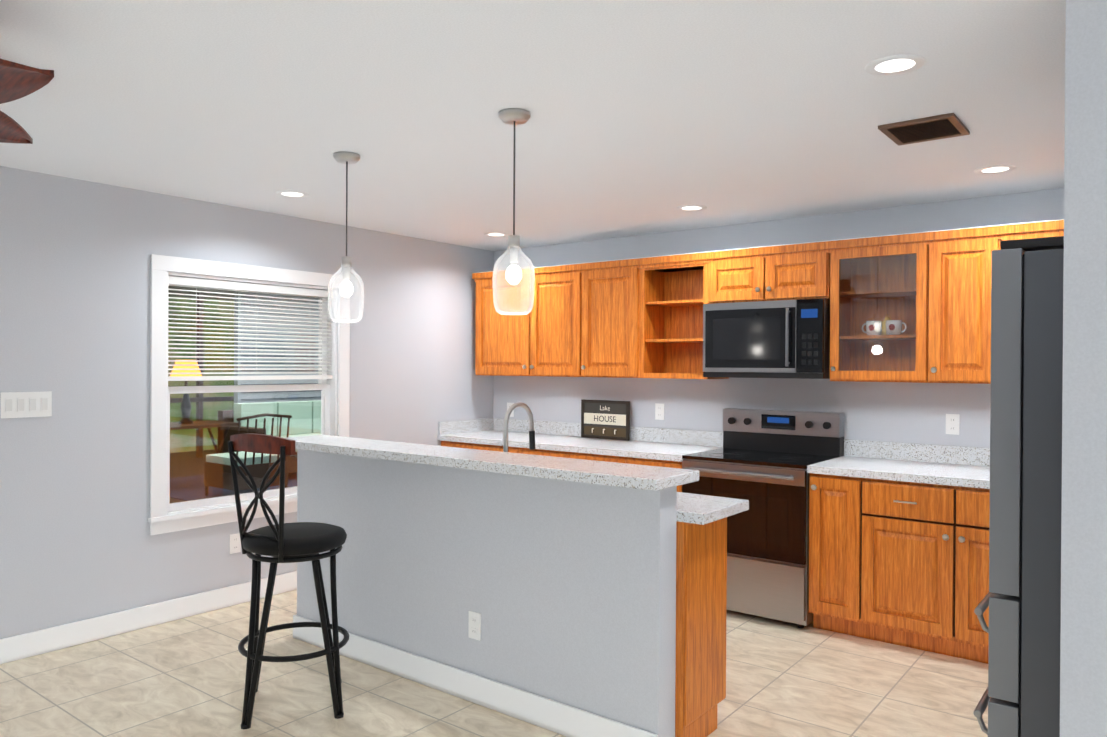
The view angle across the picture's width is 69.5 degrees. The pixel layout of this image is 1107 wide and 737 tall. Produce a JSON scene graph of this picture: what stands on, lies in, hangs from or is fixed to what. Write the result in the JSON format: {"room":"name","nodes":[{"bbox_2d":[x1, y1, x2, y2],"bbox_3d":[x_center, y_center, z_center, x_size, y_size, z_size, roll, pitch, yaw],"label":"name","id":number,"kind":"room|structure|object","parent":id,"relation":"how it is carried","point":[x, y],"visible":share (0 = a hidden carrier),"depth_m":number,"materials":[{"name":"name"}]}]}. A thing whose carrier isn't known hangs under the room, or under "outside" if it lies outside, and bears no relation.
{"room":"kitchen","nodes":[
{"label":"kitchen","id":0,"kind":"room"},
{"bbox_2d":[0,166,495,638],"bbox_3d":[-2.856,0.225,3.718,0.150,2.400,7.800,1,0,38],"label":"wall","id":1,"kind":"structure","parent":0,"point":[78,542],"depth_m":4.30,"materials":[{"name":"paint"}]},
{"bbox_2d":[1,391,51,417],"bbox_3d":[-2.594,0.178,3.925,0.010,0.125,0.217,1,0,38],"label":"light switch","id":2,"kind":"object","parent":1,"relation":"attached to","point":[24,404],"visible":1,"depth_m":3.92,"materials":[{"name":"white plastic"}]},
{"bbox_2d":[0,571,296,663],"bbox_3d":[-2.989,1.365,3.416,0.022,0.120,6.860,1,0,38],"label":"baseboard","id":3,"kind":"structure","parent":1,"relation":"attached to","point":[29,644],"depth_m":4.30,"materials":[{"name":"white wood"}]},
{"bbox_2d":[229,533,240,553],"bbox_3d":[-1.919,1.055,4.807,0.008,0.115,0.070,1,0,38],"label":"electrical outlet","id":4,"kind":"object","parent":1,"relation":"attached to","point":[235,544],"visible":0.94,"depth_m":4.80,"materials":[{"name":"white plastic"}]},
{"bbox_2d":[148,254,349,534],"bbox_3d":[-1.862,0.145,4.966,0.188,1.550,1.360,1,0,38],"label":"window","id":5,"kind":"structure","parent":1,"relation":"in","point":[166,516],"depth_m":4.78,"materials":[{"name":"white"}]},
{"bbox_2d":[168,276,333,380],"bbox_3d":[-1.844,-0.226,4.952,0.043,0.592,1.124,1,0,38],"label":"window blinds","id":6,"kind":"object","parent":5,"relation":"attached to","point":[226,285],"visible":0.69,"depth_m":4.89,"materials":[{"name":"white plastic"}]},
{"bbox_2d":[439,418,493,433],"bbox_3d":[-0.691,0.461,6.372,0.020,0.100,0.608,1,0,38],"label":"backsplash","id":7,"kind":"structure","parent":1,"relation":"attached to","point":[462,426],"depth_m":6.34,"materials":[{"name":"white stone"}]},
{"bbox_2d":[0,590,987,736],"bbox_3d":[-0.234,1.498,1.687,6.800,0.100,7.800,1,0,38],"label":"floor","id":8,"kind":"structure","parent":0,"point":[184,677],"depth_m":3.56,"materials":[{"name":"tile"}]},
{"bbox_2d":[228,433,348,728],"bbox_3d":[-1.106,0.852,3.412,0.540,1.172,0.542,1,0,38],"label":"bar stool","id":9,"kind":"object","parent":8,"relation":"on","point":[283,542],"visible":1,"depth_m":3.27,"materials":[{"name":"black metal"}]},
{"bbox_2d":[441,442,493,450],"bbox_3d":[-0.473,0.991,6.219,0.559,0.873,0.623,1,0,38],"label":"base cabinet","id":10,"kind":"object","parent":8,"relation":"on","point":[470,445],"depth_m":5.97,"materials":[{"name":"brown wood"}]},
{"bbox_2d":[293,449,676,736],"bbox_3d":[-0.462,0.929,3.610,2.225,1.018,0.139,1,0,38],"label":"wall","id":11,"kind":"structure","parent":8,"relation":"on","point":[566,590],"depth_m":3.33,"materials":[{"name":"paint"}]},
{"bbox_2d":[468,611,480,640],"bbox_3d":[-0.341,1.110,3.440,0.070,0.115,0.008,1,0,38],"label":"electrical outlet","id":12,"kind":"object","parent":11,"relation":"attached to","point":[474,627],"visible":1,"depth_m":3.44,"materials":[{"name":"white plastic"}]},
{"bbox_2d":[286,435,698,490],"bbox_3d":[-0.471,0.399,3.619,2.345,0.040,0.325,1,0,38],"label":"bar","id":13,"kind":"object","parent":11,"relation":"on","point":[644,477],"visible":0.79,"depth_m":3.29,"materials":[{"name":"stone"}]},
{"bbox_2d":[494,446,525,453],"bbox_3d":[-0.183,0.993,5.994,0.424,0.873,0.623,1,0,38],"label":"base cabinet","id":14,"kind":"object","parent":8,"relation":"on","point":[512,449],"depth_m":5.69,"materials":[{"name":"brown wood"}]},
{"bbox_2d":[526,450,577,458],"bbox_3d":[0.114,0.996,5.765,0.574,0.873,0.623,1,0,38],"label":"base cabinet","id":15,"kind":"object","parent":8,"relation":"on","point":[555,453],"depth_m":5.47,"materials":[{"name":"brown wood"}]},
{"bbox_2d":[578,454,683,491],"bbox_3d":[0.611,1.000,5.380,0.931,0.873,0.623,1,0,38],"label":"base cabinet","id":16,"kind":"object","parent":8,"relation":"on","point":[597,457],"depth_m":5.07,"materials":[{"name":"brown wood"}]},
{"bbox_2d":[438,430,722,461],"bbox_3d":[0.140,0.539,5.735,2.116,0.040,0.638,1,0,38],"label":"countertop","id":17,"kind":"structure","parent":16,"relation":"on","point":[660,451],"depth_m":5.51,"materials":[{"name":"white stone"}]},
{"bbox_2d":[581,399,629,440],"bbox_3d":[0.375,0.377,5.874,0.420,0.284,0.034,1,0,38],"label":"sign","id":18,"kind":"object","parent":17,"relation":"on","point":[605,419],"visible":1,"depth_m":5.87,"materials":[{"name":"brown wood"}]},
{"bbox_2d":[675,516,727,736],"bbox_3d":[0.425,1.008,3.256,0.458,0.873,0.383,1,0,38],"label":"base cabinet","id":19,"kind":"object","parent":8,"relation":"on","point":[701,586],"depth_m":3.06,"materials":[{"name":"brown wood"}]},
{"bbox_2d":[676,492,748,523],"bbox_3d":[-0.250,0.545,3.788,2.330,0.040,0.398,1,0,38],"label":"countertop","id":20,"kind":"structure","parent":19,"relation":"on","point":[693,508],"depth_m":3.10,"materials":[{"name":"white stone"}]},
{"bbox_2d":[503,402,535,451],"bbox_3d":[-0.148,0.342,3.786,0.110,0.365,0.244,1,0,38],"label":"faucet","id":21,"kind":"object","parent":20,"relation":"on","point":[531,426],"visible":0.54,"depth_m":3.80,"materials":[{"name":"silver metal"}]},
{"bbox_2d":[682,408,844,627],"bbox_3d":[1.255,0.855,4.822,0.764,1.175,0.712,1,0,38],"label":"range oven","id":22,"kind":"object","parent":8,"relation":"on","point":[761,460],"visible":0.79,"depth_m":4.57,"materials":[{"name":"silver metal"}]},
{"bbox_2d":[808,475,874,639],"bbox_3d":[1.723,1.010,4.518,0.347,0.873,0.623,1,0,38],"label":"base cabinet","id":23,"kind":"object","parent":8,"relation":"on","point":[841,509],"depth_m":4.27,"materials":[{"name":"brown wood"}]},
{"bbox_2d":[875,479,989,663],"bbox_3d":[2.162,1.014,4.178,1.020,0.873,0.623,1,0,38],"label":"base cabinet","id":24,"kind":"object","parent":8,"relation":"on","point":[898,543],"depth_m":4.00,"materials":[{"name":"brown wood"}]},
{"bbox_2d":[807,455,989,490],"bbox_3d":[2.418,0.559,3.970,2.110,0.040,0.638,1,0,38],"label":"countertop","id":25,"kind":"structure","parent":24,"relation":"on","point":[853,466],"depth_m":4.22,"materials":[{"name":"white stone"}]},
{"bbox_2d":[973,236,1063,736],"bbox_3d":[1.782,0.557,2.282,0.914,1.800,0.910,1,0,38],"label":"refrigerator","id":26,"kind":"object","parent":8,"relation":"on","point":[1021,694],"visible":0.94,"depth_m":2.12,"materials":[{"name":"grey metal"}]},
{"bbox_2d":[0,0,1065,250],"bbox_3d":[-0.220,-1.002,1.677,6.800,0.100,7.800,1,0,38],"label":"ceiling","id":27,"kind":"structure","parent":0,"point":[650,116],"depth_m":2.91,"materials":[{"name":"paint"}]},
{"bbox_2d":[0,59,53,143],"bbox_3d":[-2.025,-0.833,2.103,1.231,0.260,1.277,1,0,38],"label":"ceiling fan","id":28,"kind":"object","parent":27,"relation":"hanging from","point":[18,81],"visible":1,"depth_m":2.14,"materials":[{"name":"brown wood"}]},
{"bbox_2d":[276,190,308,197],"bbox_3d":[-1.450,-0.968,4.427,0.176,0.004,0.176,1,0,38],"label":"recessed light","id":29,"kind":"object","parent":27,"relation":"in","point":[288,193],"visible":0.94,"depth_m":4.41,"materials":[{"name":"white"}]},
{"bbox_2d":[328,152,363,322],"bbox_3d":[-0.934,-0.586,3.601,0.160,0.756,0.160,1,0,38],"label":"pendant light","id":30,"kind":"object","parent":27,"relation":"hanging from","point":[346,287],"visible":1,"depth_m":3.58,"materials":[{"name":"clear glass"}]},
{"bbox_2d":[484,232,507,236],"bbox_3d":[-0.415,-0.968,5.769,0.176,0.004,0.176,1,0,38],"label":"recessed light","id":31,"kind":"object","parent":27,"relation":"in","point":[494,234],"visible":0.94,"depth_m":5.76,"materials":[{"name":"white"}]},
{"bbox_2d":[492,108,534,314],"bbox_3d":[-0.148,-0.579,2.992,0.160,0.756,0.160,1,0,38],"label":"pendant light","id":32,"kind":"object","parent":27,"relation":"hanging from","point":[513,116],"visible":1,"depth_m":2.97,"materials":[{"name":"clear glass"}]},
{"bbox_2d":[677,205,706,210],"bbox_3d":[0.824,-0.957,4.756,0.176,0.004,0.176,1,0,38],"label":"recessed light","id":33,"kind":"object","parent":27,"relation":"in","point":[691,207],"visible":0.96,"depth_m":4.74,"materials":[{"name":"white"}]},
{"bbox_2d":[865,54,925,75],"bbox_3d":[1.066,-0.946,2.489,0.176,0.004,0.176,1,0,38],"label":"recessed light","id":34,"kind":"object","parent":27,"relation":"in","point":[896,63],"visible":1,"depth_m":2.48,"materials":[{"name":"white"}]},
{"bbox_2d":[878,113,969,145],"bbox_3d":[1.466,-0.942,3.153,0.270,0.014,0.300,1,0,38],"label":"ceiling vent","id":35,"kind":"object","parent":27,"relation":"in","point":[943,126],"visible":1,"depth_m":3.13,"materials":[{"name":"brown metal"}]},
{"bbox_2d":[974,165,1016,173],"bbox_3d":[2.102,-0.946,3.793,0.176,0.004,0.176,1,0,38],"label":"recessed light","id":36,"kind":"object","parent":27,"relation":"in","point":[998,169],"visible":0.92,"depth_m":3.79,"materials":[{"name":"white"}]},
{"bbox_2d":[492,189,1051,447],"bbox_3d":[1.593,0.243,5.110,5.120,2.400,0.150,1,0,38],"label":"wall","id":37,"kind":"structure","parent":0,"point":[902,412],"depth_m":5.08,"materials":[{"name":"paint"}]},
{"bbox_2d":[507,402,513,416],"bbox_3d":[-0.353,0.337,6.517,0.070,0.115,0.008,1,0,38],"label":"electrical outlet","id":38,"kind":"object","parent":37,"relation":"attached to","point":[512,412],"visible":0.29,"depth_m":6.51,"materials":[{"name":"white plastic"}]},
{"bbox_2d":[472,262,587,376],"bbox_3d":[-0.090,-0.346,6.110,1.106,0.807,0.328,1,0,38],"label":"upper cabinet","id":39,"kind":"object","parent":37,"relation":"attached to","point":[551,340],"depth_m":5.93,"materials":[{"name":"brown wood"}]},
{"bbox_2d":[494,418,722,445],"bbox_3d":[0.330,0.469,5.979,2.116,0.100,0.020,1,0,38],"label":"backsplash","id":40,"kind":"structure","parent":37,"relation":"attached to","point":[640,434],"depth_m":5.72,"materials":[{"name":"white stone"}]},
{"bbox_2d":[588,257,671,377],"bbox_3d":[0.471,-0.341,5.675,0.581,0.807,0.328,1,0,38],"label":"upper cabinet","id":41,"kind":"object","parent":37,"relation":"attached to","point":[641,317],"depth_m":5.50,"materials":[{"name":"brown wood"}]},
{"bbox_2d":[655,403,663,419],"bbox_3d":[0.754,0.306,5.660,0.070,0.115,0.008,1,0,38],"label":"electrical outlet","id":42,"kind":"object","parent":37,"relation":"attached to","point":[659,411],"visible":1,"depth_m":5.66,"materials":[{"name":"white plastic"}]},
{"bbox_2d":[704,240,847,306],"bbox_3d":[1.382,-0.573,4.970,0.766,0.327,0.328,1,0,38],"label":"upper cabinet","id":43,"kind":"object","parent":37,"relation":"attached to","point":[818,269],"depth_m":4.79,"materials":[{"name":"brown wood"}]},
{"bbox_2d":[703,298,829,378],"bbox_3d":[1.346,-0.174,4.927,0.756,0.462,0.436,1,0,38],"label":"microwave","id":44,"kind":"object","parent":43,"relation":"attached to","point":[777,339],"visible":1,"depth_m":4.75,"materials":[{"name":"silver metal"}]},
{"bbox_2d":[844,439,989,466],"bbox_3d":[2.607,0.489,4.214,2.110,0.100,0.020,1,0,38],"label":"backsplash","id":45,"kind":"structure","parent":37,"relation":"attached to","point":[930,453],"depth_m":4.59,"materials":[{"name":"white stone"}]},
{"bbox_2d":[946,414,959,434],"bbox_3d":[2.252,0.315,4.500,0.070,0.115,0.008,1,0,38],"label":"electrical outlet","id":46,"kind":"object","parent":37,"relation":"attached to","point":[952,423],"visible":1,"depth_m":4.50,"materials":[{"name":"white plastic"}]},
{"bbox_2d":[912,224,1003,383],"bbox_3d":[2.219,-0.325,4.321,0.396,0.807,0.329,1,0,38],"label":"upper cabinet","id":47,"kind":"object","parent":37,"relation":"attached to","point":[951,268],"depth_m":4.20,"materials":[{"name":"brown wood"}]},
{"bbox_2d":[1004,219,1063,240],"bbox_3d":[2.866,-0.530,3.820,1.233,0.387,0.328,1,0,38],"label":"upper cabinet","id":48,"kind":"object","parent":37,"relation":"attached to","point":[1048,228],"depth_m":3.97,"materials":[{"name":"brown wood"}]},
{"bbox_2d":[862,316,906,334],"bbox_3d":[1.915,-0.246,4.597,0.248,0.115,0.165,1,0,38],"label":"mugs","id":49,"kind":"object","parent":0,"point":[883,331],"depth_m":4.56,"materials":[{"name":"white ceramic"}]},
{"bbox_2d":[1052,0,1106,736],"bbox_3d":[1.528,0.258,1.714,0.724,2.400,0.140,1,0,38],"label":"wall","id":50,"kind":"structure","parent":0,"point":[1082,201],"depth_m":1.85,"materials":[{"name":"paint"}]},
{"label":"outside","id":51,"kind":"structure","parent":0,"visible":0},
{"bbox_2d":[168,296,233,452],"bbox_3d":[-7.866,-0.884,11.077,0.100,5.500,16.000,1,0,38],"label":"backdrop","id":52,"kind":"structure","parent":51,"point":[191,435],"depth_m":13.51,"materials":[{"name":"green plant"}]},
{"bbox_2d":[170,449,296,502],"bbox_3d":[-4.539,1.461,8.500,8.349,0.108,16.000,1,0,38],"label":"floor","id":53,"kind":"structure","parent":51,"point":[182,465],"depth_m":9.97,"materials":[{"name":"brown"}]},
{"bbox_2d":[170,293,233,457],"bbox_3d":[-6.017,0.107,11.859,0.080,2.568,7.500,1,0,38],"label":"posts","id":54,"kind":"object","parent":53,"relation":"on","point":[199,415],"depth_m":12.45,"materials":[{"name":"brown wood"}]},
{"bbox_2d":[168,286,233,300],"bbox_3d":[-4.525,-1.205,8.489,8.349,0.100,16.000,1,0,38],"label":"porch roof","id":55,"kind":"structure","parent":54,"relation":"on","point":[190,292],"depth_m":12.35,"materials":[{"name":"brown"}]},
{"bbox_2d":[170,420,240,453],"bbox_3d":[-4.373,1.024,9.485,0.700,0.734,1.000,1,0,38],"label":"table","id":56,"kind":"object","parent":53,"relation":"on","point":[195,423],"depth_m":9.55,"materials":[{"name":"brown wood"}]},
{"bbox_2d":[170,362,201,423],"bbox_3d":[-4.369,0.276,9.481,0.380,0.760,0.380,1,0,38],"label":"lamp","id":57,"kind":"object","parent":56,"relation":"on","point":[186,420],"depth_m":9.43,"materials":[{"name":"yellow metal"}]},
{"bbox_2d":[204,413,291,494],"bbox_3d":[-3.403,0.947,8.885,0.706,0.927,0.663,1,0,38],"label":"outdoor chair","id":58,"kind":"object","parent":53,"relation":"on","point":[242,454],"depth_m":8.69,"materials":[{"name":"brown wood"}]},
{"bbox_2d":[218,400,320,472],"bbox_3d":[-3.372,0.927,10.695,0.900,0.951,1.900,1,0,38],"label":"outdoor sofa","id":59,"kind":"object","parent":53,"relation":"on","point":[266,409],"depth_m":10.51,"materials":[{"name":"brown wicker"}]},
{"bbox_2d":[234,291,320,402],"bbox_3d":[-3.914,0.104,12.917,0.110,2.550,2.650,1,0,38],"label":"siding","id":60,"kind":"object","parent":53,"relation":"on","point":[268,397],"depth_m":12.32,"materials":[{"name":"grey"}]}
]}

